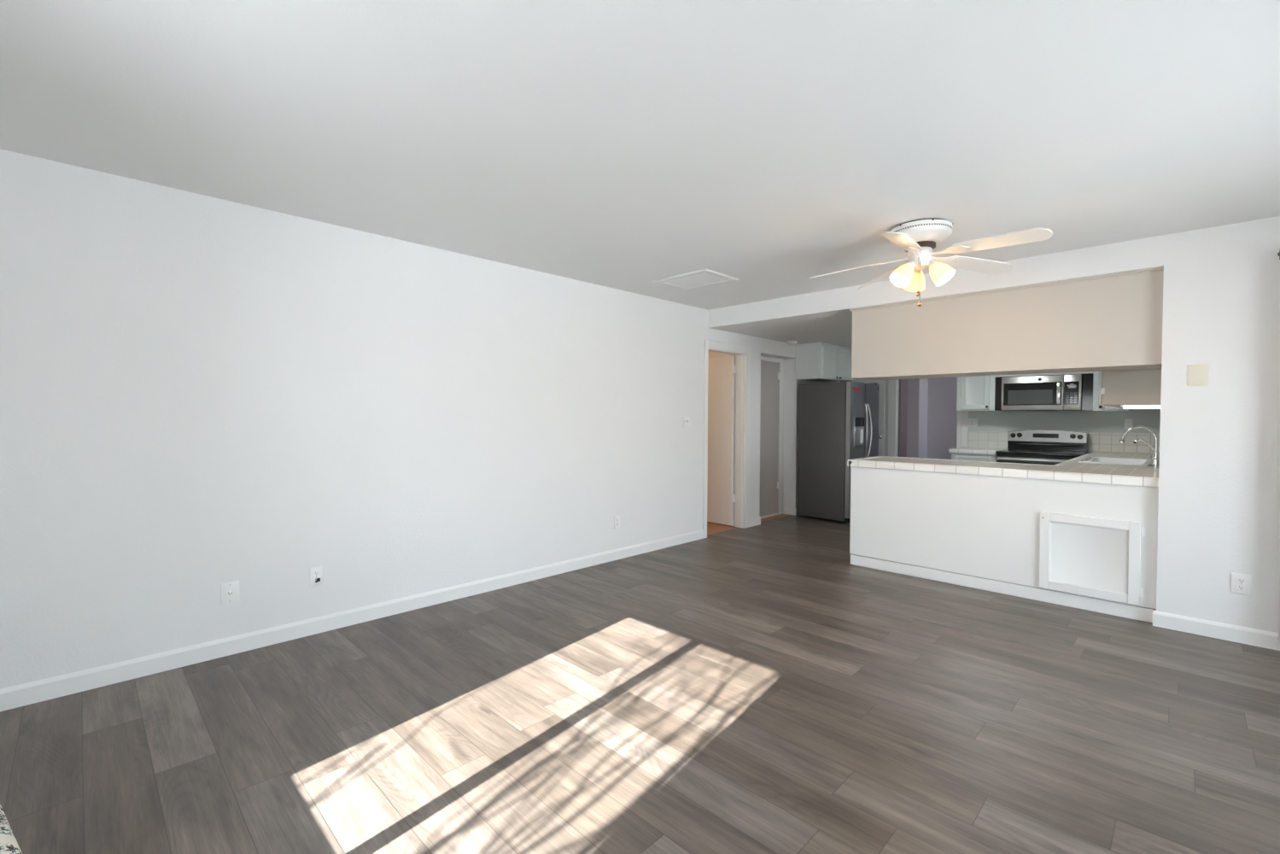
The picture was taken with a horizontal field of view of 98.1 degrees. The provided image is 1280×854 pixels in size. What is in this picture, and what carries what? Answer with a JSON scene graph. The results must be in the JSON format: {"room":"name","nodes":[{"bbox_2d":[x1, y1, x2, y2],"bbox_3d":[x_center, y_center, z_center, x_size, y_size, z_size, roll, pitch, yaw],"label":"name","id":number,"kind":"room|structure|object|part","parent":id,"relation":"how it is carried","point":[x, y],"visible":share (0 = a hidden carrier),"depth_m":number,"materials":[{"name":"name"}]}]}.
{"room":"empty living room","nodes":[
{"label":"empty living room","id":0,"kind":"room"},
{"bbox_2d":[0,148,840,689],"bbox_3d":[-0.128,-0.021,5.179,0.120,2.440,9.450,1,2,45],"label":"wall","id":1,"kind":"structure","parent":0,"point":[199,393],"depth_m":3.17,"materials":[{"name":"white paint"}]},
{"bbox_2d":[220,580,239,605],"bbox_3d":[-2.210,0.895,2.994,0.018,0.118,0.082,1,2,45],"label":"cable plate","id":2,"kind":"object","parent":1,"relation":"attached to","point":[229,591],"visible":1,"depth_m":2.99,"materials":[{"name":"white plastic"}]},
{"bbox_2d":[309,565,322,586],"bbox_3d":[-1.916,0.886,3.291,0.020,0.115,0.070,1,2,45],"label":"wall outlet","id":3,"kind":"object","parent":1,"relation":"attached to","point":[316,573],"visible":1,"depth_m":3.29,"materials":[{"name":"white plastic"}]},
{"bbox_2d":[313,570,319,575],"bbox_3d":[-1.918,0.867,3.293,0.002,0.027,0.033,1,2,45],"label":"receptacle","id":4,"kind":"object","parent":3,"relation":"attached to","point":[315,572],"depth_m":3.29,"materials":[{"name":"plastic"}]},
{"bbox_2d":[0,529,703,711],"bbox_3d":[-1.332,1.170,3.894,0.013,0.095,5.706,1,2,45],"label":"baseboard","id":5,"kind":"structure","parent":1,"relation":"attached to","point":[16,696],"depth_m":3.16,"materials":[{"name":"white paint"}]},
{"bbox_2d":[613,515,619,528],"bbox_3d":[-0.206,0.862,5.030,0.008,0.115,0.070,1,2,45],"label":"wall outlet","id":6,"kind":"object","parent":1,"relation":"attached to","point":[616,518],"visible":1,"depth_m":5.02,"materials":[{"name":"white plastic"}]},
{"bbox_2d":[682,415,689,426],"bbox_3d":[0.475,-0.055,5.691,0.017,0.112,0.110,1,2,45],"label":"light switch","id":7,"kind":"object","parent":1,"relation":"attached to","point":[685,418],"visible":1,"depth_m":5.69,"materials":[{"name":"white plastic"}]},
{"bbox_2d":[702,338,751,537],"bbox_3d":[0.987,0.126,6.214,0.016,2.118,0.874,1,2,45],"label":"trim","id":8,"kind":"structure","parent":1,"relation":"attached to","point":[708,343],"depth_m":6.29,"materials":[{"name":"white paint"}]},
{"bbox_2d":[749,516,760,526],"bbox_3d":[1.330,1.131,6.674,0.133,0.095,0.243,1,2,45],"label":"baseboard","id":9,"kind":"structure","parent":1,"relation":"attached to","point":[755,521],"depth_m":6.63,"materials":[{"name":"white paint"}]},
{"bbox_2d":[794,342,851,382],"bbox_3d":[2.471,-0.849,7.424,0.392,0.457,0.869,1,2,45],"label":"upper cabinet","id":10,"kind":"object","parent":1,"relation":"attached to","point":[822,362],"visible":0.97,"depth_m":7.19,"materials":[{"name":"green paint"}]},
{"bbox_3d":[2.451,-0.831,7.170,0.020,0.400,0.408,1,2,45],"label":"door","id":11,"kind":"part","parent":10,"relation":"part of","materials":[{"name":"green paint"}]},
{"bbox_3d":[2.749,-0.835,7.472,0.020,0.400,0.408,1,2,45],"label":"door","id":12,"kind":"part","parent":10,"relation":"part of","materials":[{"name":"green paint"}]},
{"bbox_2d":[0,513,1279,853],"bbox_3d":[1.533,1.252,4.386,7.800,0.061,10.430,1,2,45],"label":"floor","id":13,"kind":"structure","parent":0,"point":[757,689],"depth_m":2.30,"materials":[{"name":"grey wood"}]},
{"bbox_2d":[0,804,22,853],"bbox_3d":[-1.742,1.102,1.208,0.840,0.330,0.480,1,1,34],"label":"ottoman","id":14,"kind":"object","parent":13,"relation":"on","point":[8,844],"visible":1,"depth_m":1.28,"materials":[{"name":"white fabric"}]},
{"bbox_2d":[797,379,879,522],"bbox_3d":[2.619,0.292,7.239,0.755,1.740,0.875,1,2,45],"label":"refrigerator","id":15,"kind":"object","parent":13,"relation":"on","point":[838,423],"visible":0.82,"depth_m":6.94,"materials":[{"name":"grey paint"}]},
{"bbox_3d":[2.670,0.277,6.874,0.066,1.657,0.427,1,2,45],"label":"freezer door","id":16,"kind":"part","parent":15,"relation":"part of","materials":[{"name":"silver metal"}]},
{"bbox_3d":[2.832,0.065,6.956,0.030,0.723,0.083,0,1,-6],"label":"handle","id":17,"kind":"part","parent":15,"relation":"part of","materials":[{"name":"silver metal"}]},
{"bbox_3d":[2.898,0.064,7.023,0.083,0.723,0.030,0,1,6],"label":"handle","id":18,"kind":"part","parent":15,"relation":"part of","materials":[{"name":"silver metal"}]},
{"bbox_3d":[2.981,0.273,7.189,0.066,1.657,0.427,1,2,45],"label":"fridge door","id":19,"kind":"part","parent":15,"relation":"part of","materials":[{"name":"silver metal"}]},
{"bbox_2d":[951,453,997,461],"bbox_3d":[4.219,0.754,6.911,0.474,0.868,0.652,1,2,45],"label":"base cabinet","id":20,"kind":"object","parent":13,"relation":"on","point":[986,458],"visible":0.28,"depth_m":6.68,"materials":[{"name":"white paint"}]},
{"bbox_3d":[4.011,0.411,6.691,0.400,0.130,0.020,1,2,45],"label":"drawer","id":21,"kind":"part","parent":20,"relation":"part of","materials":[{"name":"green paint"}]},
{"bbox_2d":[948,447,1005,455],"bbox_3d":[4.216,0.296,6.910,0.496,0.052,0.641,1,2,45],"label":"countertop","id":22,"kind":"structure","parent":20,"relation":"on","point":[961,450],"depth_m":6.74,"materials":[{"name":"white tile"}]},
{"bbox_2d":[849,466,1158,622],"bbox_3d":[2.771,0.795,4.420,1.988,0.868,0.634,1,2,45],"label":"half wall","id":23,"kind":"structure","parent":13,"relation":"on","point":[1092,546],"depth_m":4.04,"materials":[{"name":"white paint"}]},
{"bbox_2d":[847,451,1159,486],"bbox_3d":[3.750,0.316,5.415,2.012,0.057,3.423,1,2,45],"label":"countertop","id":24,"kind":"structure","parent":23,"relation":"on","point":[1071,470],"depth_m":4.25,"materials":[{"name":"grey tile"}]},
{"bbox_2d":[1078,456,1151,465],"bbox_3d":[4.154,0.376,4.842,0.450,0.173,0.810,1,2,45],"label":"sink","id":25,"kind":"object","parent":24,"relation":"in","point":[1090,459],"visible":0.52,"depth_m":5.04,"materials":[{"name":"white ceramic"}]},
{"bbox_2d":[1119,425,1159,466],"bbox_3d":[4.034,0.148,4.483,0.088,0.319,0.265,-1,1,-38],"label":"kitchen faucet","id":26,"kind":"object","parent":24,"relation":"on","point":[1155,456],"visible":0.97,"depth_m":4.42,"materials":[{"name":"silver metal"}]},
{"bbox_3d":[4.045,0.101,4.500,0.025,0.226,0.233,0,1,-34],"label":"spout","id":27,"kind":"part","parent":26,"relation":"part of","materials":[{"name":"silver metal"}]},
{"bbox_3d":[4.044,0.140,4.447,0.129,0.089,0.019,1,1,30],"label":"handle","id":28,"kind":"part","parent":26,"relation":"part of","materials":[{"name":"silver metal"}]},
{"bbox_3d":[3.019,0.873,3.748,0.532,0.535,0.022,1,2,45],"label":"door","id":29,"kind":"part","parent":23,"relation":"part of","materials":[{"name":"white paint"}]},
{"bbox_2d":[996,429,1087,465],"bbox_3d":[4.639,0.601,6.426,0.776,1.138,0.718,1,2,45],"label":"electric range","id":30,"kind":"object","parent":13,"relation":"on","point":[1052,442],"visible":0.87,"depth_m":6.46,"materials":[{"name":"silver metal"}]},
{"bbox_3d":[4.439,0.655,6.225,0.760,0.615,0.033,1,2,45],"label":"oven door","id":31,"kind":"part","parent":30,"relation":"part of","materials":[{"name":"silver metal"}]},
{"bbox_3d":[4.409,0.374,6.188,0.752,0.048,0.059,1,2,45],"label":"door handle","id":32,"kind":"part","parent":30,"relation":"part of","materials":[{"name":"silver metal"}]},
{"bbox_2d":[996,449,1087,456],"bbox_3d":[4.635,0.300,6.415,0.776,0.030,0.565,1,2,45],"label":"cooktop","id":33,"kind":"object","parent":30,"relation":"in","point":[1008,452],"depth_m":6.34,"materials":[{"name":"black glass"}]},
{"bbox_3d":[4.832,0.212,6.613,0.708,0.023,0.024,1,2,45],"label":"vent trim","id":34,"kind":"part","parent":30,"relation":"part of","materials":[{"name":"black metal"}]},
{"bbox_3d":[4.834,0.105,6.612,0.760,0.143,0.013,1,2,45],"label":"control panel","id":35,"kind":"part","parent":30,"relation":"part of","materials":[{"name":"silver metal"}]},
{"bbox_2d":[0,0,1279,309],"bbox_3d":[0.700,-1.224,1.917,5.840,0.100,5.995,1,2,45],"label":"ceiling","id":36,"kind":"structure","parent":0,"point":[772,146],"depth_m":2.11,"materials":[{"name":"white paint"}]},
{"bbox_2d":[652,268,738,291],"bbox_3d":[0.460,-1.219,4.623,0.563,0.016,0.442,1,2,45],"label":"ceiling hatch","id":37,"kind":"object","parent":36,"relation":"attached to","point":[703,277],"visible":1,"depth_m":4.60,"materials":[{"name":"white paint"}]},
{"bbox_3d":[0.460,-1.223,4.623,0.445,0.008,0.324,1,2,45],"label":"panel","id":38,"kind":"part","parent":37,"relation":"part of","materials":[{"name":"white paint"}]},
{"bbox_2d":[809,218,1052,306],"bbox_3d":[1.722,-0.954,3.382,1.202,0.486,1.214,0,1,1],"label":"ceiling fan","id":39,"kind":"object","parent":36,"relation":"hanging from","point":[918,237],"visible":1,"depth_m":3.23,"materials":[{"name":"white metal"}]},
{"bbox_3d":[1.326,-1.010,3.587,0.465,0.060,0.130,1,1,37],"label":"blade","id":40,"kind":"part","parent":39,"relation":"part of","materials":[{"name":"white laminate"}]},
{"bbox_3d":[1.621,-1.011,3.760,0.123,0.079,0.465,0,1,-7],"label":"blade","id":41,"kind":"part","parent":39,"relation":"part of","materials":[{"name":"white laminate"}]},
{"bbox_3d":[1.538,-1.013,3.423,0.230,0.029,0.094,1,2,45],"label":"blade arm","id":42,"kind":"part","parent":39,"relation":"part of","materials":[{"name":"white metal"}]},
{"bbox_3d":[1.410,-0.998,2.980,0.130,0.060,0.465,1,1,38],"label":"blade","id":43,"kind":"part","parent":39,"relation":"part of","materials":[{"name":"white laminate"}]},
{"bbox_2d":[889,260,914,287],"bbox_3d":[1.556,-0.913,3.302,0.125,0.165,0.144,1,2,45],"label":"shade","id":44,"kind":"object","parent":39,"relation":"attached to","point":[902,277],"depth_m":3.29,"materials":[{"name":"white glass"}]},
{"bbox_3d":[1.577,-1.009,3.189,0.093,0.029,0.230,1,2,45],"label":"blade arm","id":45,"kind":"part","parent":39,"relation":"part of","materials":[{"name":"white metal"}]},
{"bbox_2d":[903,269,925,292],"bbox_3d":[1.701,-0.915,3.449,0.125,0.165,0.144,1,2,45],"label":"shade","id":46,"kind":"object","parent":39,"relation":"attached to","point":[913,287],"depth_m":3.40,"materials":[{"name":"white glass"}]},
{"bbox_3d":[1.649,-0.856,3.269,0.004,0.238,0.003,1,2,45],"label":"pull chain","id":47,"kind":"part","parent":39,"relation":"part of","materials":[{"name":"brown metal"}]},
{"bbox_3d":[1.677,-1.078,3.325,0.170,0.027,0.170,1,2,45],"label":"motor","id":48,"kind":"part","parent":39,"relation":"part of","materials":[{"name":"metal"}]},
{"bbox_3d":[1.678,-1.190,3.323,0.300,0.012,0.300,1,2,45],"label":"mounting plate","id":49,"kind":"part","parent":39,"relation":"part of","materials":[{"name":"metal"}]},
{"bbox_2d":[928,259,955,286],"bbox_3d":[1.758,-0.911,3.248,0.152,0.165,0.124,1,2,45],"label":"shade","id":50,"kind":"object","parent":39,"relation":"attached to","point":[940,273],"depth_m":3.24,"materials":[{"name":"white glass"}]},
{"bbox_3d":[1.841,-1.011,3.370,0.230,0.029,0.090,0,1,-15],"label":"blade arm","id":51,"kind":"part","parent":39,"relation":"part of","materials":[{"name":"white metal"}]},
{"bbox_3d":[1.767,-1.008,3.182,0.229,0.029,0.095,1,2,45],"label":"blade arm","id":52,"kind":"part","parent":39,"relation":"part of","materials":[{"name":"white metal"}]},
{"bbox_3d":[2.099,-1.003,3.442,0.465,0.060,0.130,0,1,-15],"label":"blade","id":53,"kind":"part","parent":39,"relation":"part of","materials":[{"name":"white laminate"}]},
{"bbox_3d":[1.930,-0.995,2.970,0.130,0.060,0.465,0,1,-35],"label":"blade","id":54,"kind":"part","parent":39,"relation":"part of","materials":[{"name":"white laminate"}]},
{"bbox_2d":[708,348,745,528],"bbox_3d":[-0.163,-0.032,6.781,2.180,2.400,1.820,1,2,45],"label":"door frame","id":55,"kind":"structure","parent":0,"point":[711,354],"depth_m":6.58,"materials":[{"name":"white paint"}]},
{"bbox_2d":[707,355,736,526],"bbox_3d":[0.833,0.159,6.766,0.724,2.006,0.100,1,2,45],"label":"door","id":56,"kind":"structure","parent":55,"relation":"in","point":[721,498],"depth_m":6.65,"materials":[{"name":"white paint"}]},
{"bbox_2d":[760,354,789,518],"bbox_3d":[1.600,-0.050,7.148,0.190,2.440,1.180,1,2,45],"label":"wall","id":57,"kind":"structure","parent":0,"point":[786,361],"depth_m":7.43,"materials":[{"name":"white paint"}]},
{"bbox_2d":[759,360,780,516],"bbox_3d":[1.588,0.149,7.089,0.023,1.985,0.715,1,2,45],"label":"door","id":58,"kind":"structure","parent":57,"relation":"in","point":[770,374],"depth_m":7.18,"materials":[{"name":"beige paint"}]},
{"bbox_2d":[760,356,783,514],"bbox_3d":[1.608,0.136,7.116,0.015,2.070,0.818,1,2,45],"label":"trim","id":59,"kind":"structure","parent":57,"relation":"attached to","point":[762,358],"depth_m":7.37,"materials":[{"name":"white paint"}]},
{"bbox_2d":[783,507,797,515],"bbox_3d":[2.540,1.115,7.938,0.188,0.090,1.558,1,2,45],"label":"baseboard","id":60,"kind":"structure","parent":57,"relation":"attached to","point":[786,511],"depth_m":7.37,"materials":[{"name":"white paint"}]},
{"bbox_2d":[715,310,852,350],"bbox_3d":[4.434,-1.088,5.702,5.600,0.100,4.635,1,2,45],"label":"ceiling","id":61,"kind":"structure","parent":0,"point":[835,329],"depth_m":6.05,"materials":[{"name":"white paint"}]},
{"bbox_2d":[786,340,797,344],"bbox_3d":[1.913,-1.056,6.993,0.132,0.038,0.132,1,2,45],"label":"smoke detector","id":62,"kind":"object","parent":61,"relation":"attached to","point":[789,342],"visible":1,"depth_m":6.94,"materials":[{"name":"white plastic"}]},
{"bbox_2d":[897,377,957,459],"bbox_3d":[4.841,0.051,7.708,2.400,2.250,1.130,1,2,45],"label":"wall","id":63,"kind":"structure","parent":0,"point":[932,412],"depth_m":8.16,"materials":[{"name":"purple paint"}]},
{"bbox_2d":[898,379,907,457],"bbox_3d":[3.830,0.143,8.100,0.030,2.020,0.261,1,2,45],"label":"door","id":64,"kind":"structure","parent":63,"relation":"in","point":[903,400],"depth_m":8.05,"materials":[{"name":"paint"}]},
{"bbox_2d":[707,216,1279,632],"bbox_3d":[2.800,0.017,3.989,5.720,2.440,0.120,1,2,45],"label":"wall","id":65,"kind":"structure","parent":0,"point":[1218,505],"depth_m":3.32,"materials":[{"name":"white paint"}]},
{"bbox_2d":[849,266,1163,311],"bbox_3d":[2.560,-1.007,4.174,2.007,0.022,0.024,1,2,45],"label":"trim","id":66,"kind":"structure","parent":65,"relation":"attached to","point":[1161,268],"depth_m":4.00,"materials":[{"name":"white paint"}]},
{"bbox_2d":[1187,363,1208,385],"bbox_3d":[3.359,-0.313,3.342,0.088,0.128,0.007,1,2,45],"label":"blank plate","id":67,"kind":"object","parent":65,"relation":"attached to","point":[1197,374],"visible":1,"depth_m":3.34,"materials":[{"name":"beige plastic"}]},
{"bbox_2d":[1152,610,1279,650],"bbox_3d":[3.977,1.219,2.781,2.068,0.095,0.058,1,2,45],"label":"baseboard","id":68,"kind":"structure","parent":65,"relation":"attached to","point":[1259,638],"depth_m":3.29,"materials":[{"name":"white paint"}]},
{"bbox_2d":[1230,572,1251,595],"bbox_3d":[3.494,0.912,3.226,0.083,0.117,0.008,1,2,45],"label":"wall outlet","id":69,"kind":"object","parent":65,"relation":"attached to","point":[1241,583],"visible":1,"depth_m":3.22,"materials":[{"name":"white plastic"}]},
{"bbox_2d":[1237,584,1245,590],"bbox_3d":[3.492,0.932,3.224,0.033,0.027,0.002,1,2,45],"label":"receptacle","id":70,"kind":"object","parent":69,"relation":"attached to","point":[1239,587],"depth_m":3.22,"materials":[{"name":"plastic"}]},
{"bbox_2d":[1237,578,1245,583],"bbox_3d":[3.492,0.893,3.224,0.033,0.027,0.002,1,2,45],"label":"receptacle","id":71,"kind":"object","parent":69,"relation":"attached to","point":[1239,580],"depth_m":3.22,"materials":[{"name":"plastic"}]},
{"bbox_3d":[4.060,-0.955,2.583,1.446,0.060,0.089,1,2,45],"label":"curtain rod","id":72,"kind":"object","parent":65,"relation":"attached to","visible":0},
{"bbox_2d":[1278,586,1279,647],"bbox_3d":[3.697,0.147,2.914,0.421,2.170,0.072,1,2,45],"label":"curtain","id":73,"kind":"object","parent":72,"relation":"hanging from","point":[1279,587],"visible":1,"depth_m":3.08,"materials":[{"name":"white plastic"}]},
{"bbox_2d":[851,270,1163,380],"bbox_3d":[2.726,-0.718,4.339,1.993,0.605,0.440,1,2,45],"label":"wall","id":74,"kind":"structure","parent":0,"point":[1110,324],"depth_m":4.02,"materials":[{"name":"white paint"}]},
{"bbox_2d":[884,379,1160,456],"bbox_3d":[4.454,0.058,7.212,3.545,2.250,0.120,1,2,45],"label":"wall","id":75,"kind":"structure","parent":0,"point":[1002,421],"depth_m":6.60,"materials":[{"name":"grey paint"}]},
{"bbox_2d":[851,378,885,455],"bbox_3d":[3.317,0.149,8.189,0.540,2.000,0.090,1,2,45],"label":"door","id":76,"kind":"structure","parent":75,"relation":"in","point":[882,382],"depth_m":8.03,"materials":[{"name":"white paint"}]},
{"bbox_2d":[887,379,968,456],"bbox_3d":[3.931,0.103,7.632,1.020,2.140,0.018,1,2,45],"label":"trim","id":77,"kind":"structure","parent":75,"relation":"attached to","point":[962,416],"depth_m":7.91,"materials":[{"name":"white paint"}]},
{"bbox_2d":[968,418,977,426],"bbox_3d":[4.335,-0.056,7.238,0.118,0.116,0.008,1,2,45],"label":"wall outlet","id":78,"kind":"object","parent":75,"relation":"attached to","point":[972,422],"visible":1,"depth_m":7.23,"materials":[{"name":"white plastic"}]},
{"bbox_2d":[956,375,995,410],"bbox_3d":[4.288,-0.634,7.030,0.418,0.856,0.358,1,2,45],"label":"upper cabinet","id":79,"kind":"object","parent":75,"relation":"attached to","point":[973,393],"visible":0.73,"depth_m":6.92,"materials":[{"name":"green paint"}]},
{"bbox_2d":[968,431,1008,449],"bbox_3d":[4.459,0.164,7.116,0.448,0.213,0.009,1,2,45],"label":"backsplash","id":80,"kind":"structure","parent":75,"relation":"attached to","point":[976,439],"depth_m":7.11,"materials":[{"name":"tile"}]},
{"bbox_2d":[994,371,1093,410],"bbox_3d":[4.768,-0.623,6.553,0.932,0.856,0.364,1,2,45],"label":"upper cabinet","id":81,"kind":"object","parent":75,"relation":"attached to","point":[1088,376],"visible":0.04,"depth_m":6.21,"materials":[{"name":"green paint"}]},
{"bbox_3d":[4.480,-0.406,6.880,0.070,0.408,0.306,1,2,45],"label":"filler panel","id":82,"kind":"part","parent":81,"relation":"part of","materials":[{"name":"black metal"}]},
{"bbox_2d":[1001,374,1082,410],"bbox_3d":[4.747,-0.394,6.552,0.762,0.410,0.378,1,2,45],"label":"microwave","id":83,"kind":"object","parent":81,"relation":"attached to","point":[1052,392],"visible":0.99,"depth_m":6.42,"materials":[{"name":"silver metal"}]},
{"bbox_3d":[4.755,-0.381,6.304,0.034,0.243,0.036,1,2,45],"label":"handle","id":84,"kind":"part","parent":83,"relation":"part of","materials":[{"name":"silver metal"}]},
{"bbox_3d":[4.867,-0.390,6.245,0.158,0.400,0.034,1,2,45],"label":"control panel","id":85,"kind":"part","parent":83,"relation":"part of","materials":[{"name":"silver metal"}]},
{"bbox_3d":[5.086,-0.392,6.282,0.092,0.408,0.306,1,2,45],"label":"filler panel","id":86,"kind":"part","parent":81,"relation":"part of","materials":[{"name":"grey metal"}]},
{"bbox_2d":[1092,371,1130,410],"bbox_3d":[5.208,-0.609,6.122,0.296,0.863,0.358,1,2,45],"label":"upper cabinet","id":87,"kind":"object","parent":75,"relation":"attached to","point":[1096,406],"visible":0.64,"depth_m":6.11,"materials":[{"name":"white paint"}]},
{"bbox_3d":[5.117,-0.600,6.014,0.220,0.820,0.020,1,2,45],"label":"door","id":88,"kind":"part","parent":87,"relation":"part of","materials":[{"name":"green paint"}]},
{"bbox_2d":[1088,432,1159,453],"bbox_3d":[5.425,0.176,6.163,0.682,0.215,0.009,1,2,45],"label":"backsplash","id":89,"kind":"structure","parent":75,"relation":"attached to","point":[1098,441],"depth_m":6.20,"materials":[{"name":"tile"}]},
{"bbox_2d":[1124,418,1133,429],"bbox_3d":[5.425,-0.035,6.162,0.074,0.118,0.008,1,2,45],"label":"wall outlet","id":90,"kind":"object","parent":75,"relation":"attached to","point":[1128,422],"visible":0.94,"depth_m":6.16,"materials":[{"name":"white plastic"}]},
{"bbox_3d":[4.586,0.107,4.739,0.120,2.250,3.455,1,2,45],"label":"wall","id":91,"kind":"structure","parent":0,"visible":0},
{"bbox_2d":[1098,368,1161,408],"bbox_3d":[4.391,-0.596,4.859,0.348,0.848,2.623,1,2,45],"label":"upper cabinet","id":92,"kind":"object","parent":91,"relation":"attached to","point":[1116,388],"visible":0.37,"depth_m":3.94,"materials":[{"name":"white paint"}]},
{"bbox_3d":[3.583,-0.590,4.275,0.020,0.830,0.630,1,2,45],"label":"door","id":93,"kind":"part","parent":92,"relation":"part of","materials":[{"name":"green paint"}]},
{"bbox_2d":[1120,404,1160,409],"bbox_3d":[3.571,-0.144,3.953,0.225,0.027,0.114,1,2,45],"label":"light","id":94,"kind":"object","parent":92,"relation":"attached to","point":[1125,406],"visible":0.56,"depth_m":3.92,"materials":[{"name":"white plastic"}]}
]}

